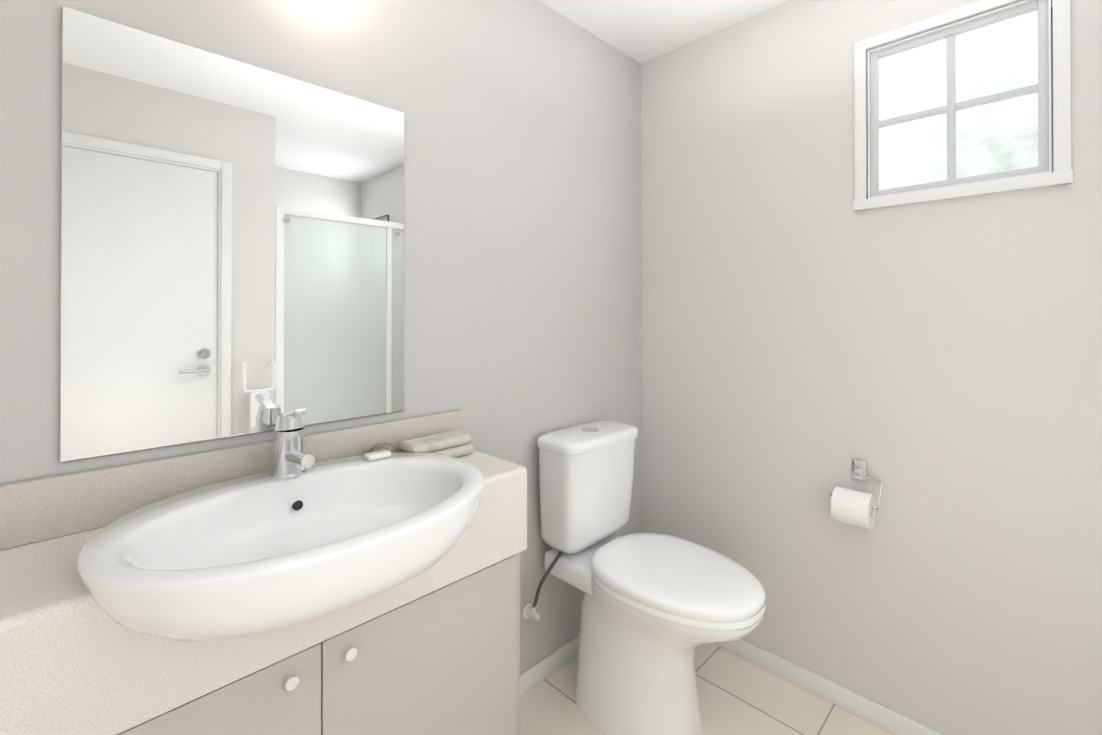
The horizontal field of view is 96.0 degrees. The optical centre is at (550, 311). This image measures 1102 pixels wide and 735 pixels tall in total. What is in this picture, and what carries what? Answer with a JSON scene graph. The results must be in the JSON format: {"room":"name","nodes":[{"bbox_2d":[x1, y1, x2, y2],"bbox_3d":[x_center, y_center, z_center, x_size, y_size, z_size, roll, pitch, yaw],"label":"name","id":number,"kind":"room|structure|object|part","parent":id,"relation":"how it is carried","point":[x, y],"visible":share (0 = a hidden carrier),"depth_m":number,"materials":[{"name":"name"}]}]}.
{"room":"bathroom","nodes":[
{"label":"bathroom","id":0,"kind":"room"},
{"bbox_2d":[0,0,640,674],"bbox_3d":[-0.660,0.095,1.207,0.100,2.400,3.100,0,0,45],"label":"wall","id":1,"kind":"structure","parent":0,"point":[522,226],"depth_m":1.54,"materials":[{"name":"paint"}]},
{"bbox_2d":[59,6,403,462],"bbox_3d":[-0.649,-0.140,1.141,0.005,0.830,0.680,0,0,45],"label":"mirror","id":2,"kind":"object","parent":1,"relation":"attached to","point":[232,250],"visible":1,"depth_m":1.06,"materials":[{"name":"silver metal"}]},
{"bbox_2d":[520,635,578,695],"bbox_3d":[0.062,1.266,1.846,0.012,0.065,0.943,0,0,45],"label":"baseboard","id":3,"kind":"structure","parent":1,"relation":"attached to","point":[541,670],"depth_m":1.77,"materials":[{"name":"paint"}]},
{"bbox_2d":[538,0,789,63],"bbox_3d":[0.384,-1.160,0.172,3.050,0.100,3.100,0,0,45],"label":"ceiling","id":4,"kind":"structure","parent":0,"point":[640,31],"depth_m":1.87,"materials":[{"name":"paint"}]},
{"bbox_2d":[520,643,894,734],"bbox_3d":[0.384,1.339,0.159,3.050,0.100,3.100,0,0,45],"label":"floor","id":5,"kind":"structure","parent":0,"point":[737,695],"depth_m":1.63,"materials":[{"name":"tile"}]},
{"bbox_2d":[0,408,526,734],"bbox_3d":[-0.787,0.748,0.650,0.496,1.089,1.931,0,0,45],"label":"bathroom vanity","id":6,"kind":"object","parent":5,"relation":"on","point":[291,579],"visible":1,"depth_m":0.91,"materials":[{"name":"laminate"}]},
{"bbox_2d":[77,453,483,641],"bbox_3d":[-0.451,0.429,0.971,0.470,0.144,0.690,0,0,45],"label":"basin","id":7,"kind":"object","parent":6,"relation":"in","point":[258,549],"depth_m":0.88,"materials":[{"name":"ceramic"}]},
{"bbox_2d":[271,408,314,478],"bbox_3d":[-0.552,0.283,1.073,0.153,0.154,0.068,0,0,45],"label":"tap","id":8,"kind":"object","parent":6,"relation":"on","point":[291,461],"depth_m":1.08,"materials":[{"name":"silver metal"}]},
{"bbox_2d":[364,449,391,460],"bbox_3d":[-0.425,0.352,1.219,0.035,0.014,0.060,0,0,45],"label":"soap bar","id":9,"kind":"object","parent":6,"relation":"on","point":[379,454],"visible":0.96,"depth_m":1.21,"materials":[{"name":"wax"}]},
{"bbox_2d":[369,442,394,452],"bbox_3d":[-0.439,0.372,1.287,0.049,0.064,0.070,0,0,45],"label":"sponge","id":10,"kind":"object","parent":6,"relation":"on","point":[383,446],"visible":0.29,"depth_m":1.28,"materials":[{"name":"beige"}]},
{"bbox_2d":[398,430,472,457],"bbox_3d":[-0.318,0.376,1.372,0.090,0.058,0.200,0,0,45],"label":"towel","id":11,"kind":"object","parent":6,"relation":"on","point":[455,443],"visible":0.69,"depth_m":1.35,"materials":[{"name":"fabric"}]},
{"bbox_2d":[522,421,765,734],"bbox_3d":[0.306,0.858,1.590,0.714,0.880,0.431,0,0,45],"label":"toilet","id":12,"kind":"object","parent":5,"relation":"on","point":[657,609],"visible":1,"depth_m":1.53,"materials":[{"name":"ceramic"}]},
{"bbox_3d":[0.383,0.811,1.533,0.524,0.060,0.404,0,0,45],"label":"seat","id":13,"kind":"part","parent":12,"relation":"part of","materials":[{"name":"plastic"}]},
{"bbox_2d":[641,0,1101,734],"bbox_3d":[1.479,0.095,1.192,2.950,2.400,0.100,0,0,45],"label":"wall","id":14,"kind":"structure","parent":0,"point":[807,334],"depth_m":1.58,"materials":[{"name":"paint"}]},
{"bbox_2d":[713,638,943,734],"bbox_3d":[1.022,1.265,1.562,1.748,0.065,0.012,0,0,45],"label":"baseboard","id":15,"kind":"structure","parent":14,"relation":"attached to","point":[883,717],"depth_m":1.65,"materials":[{"name":"paint"}]},
{"bbox_2d":[829,458,882,529],"bbox_3d":[0.951,0.569,1.556,0.139,0.188,0.121,0,0,45],"label":"paper holder","id":16,"kind":"object","parent":14,"relation":"attached to","point":[854,507],"visible":1,"depth_m":1.53,"materials":[{"name":"white paper"}]},
{"bbox_2d":[853,0,1072,210],"bbox_3d":[1.174,-0.598,1.457,0.490,0.544,0.071,0,0,45],"label":"window","id":17,"kind":"structure","parent":14,"relation":"in","point":[1002,135],"depth_m":1.44,"materials":[{"name":"glass"}]},
{"bbox_3d":[1.182,-0.598,1.465,0.368,0.428,0.004,0,0,45],"label":"pane","id":18,"kind":"part","parent":17,"relation":"part of","materials":[{"name":"clear glass"}]},
{"bbox_3d":[1.179,-0.598,1.462,0.404,0.464,0.030,0,0,45],"label":"main window sash","id":19,"kind":"part","parent":17,"relation":"part of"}
]}

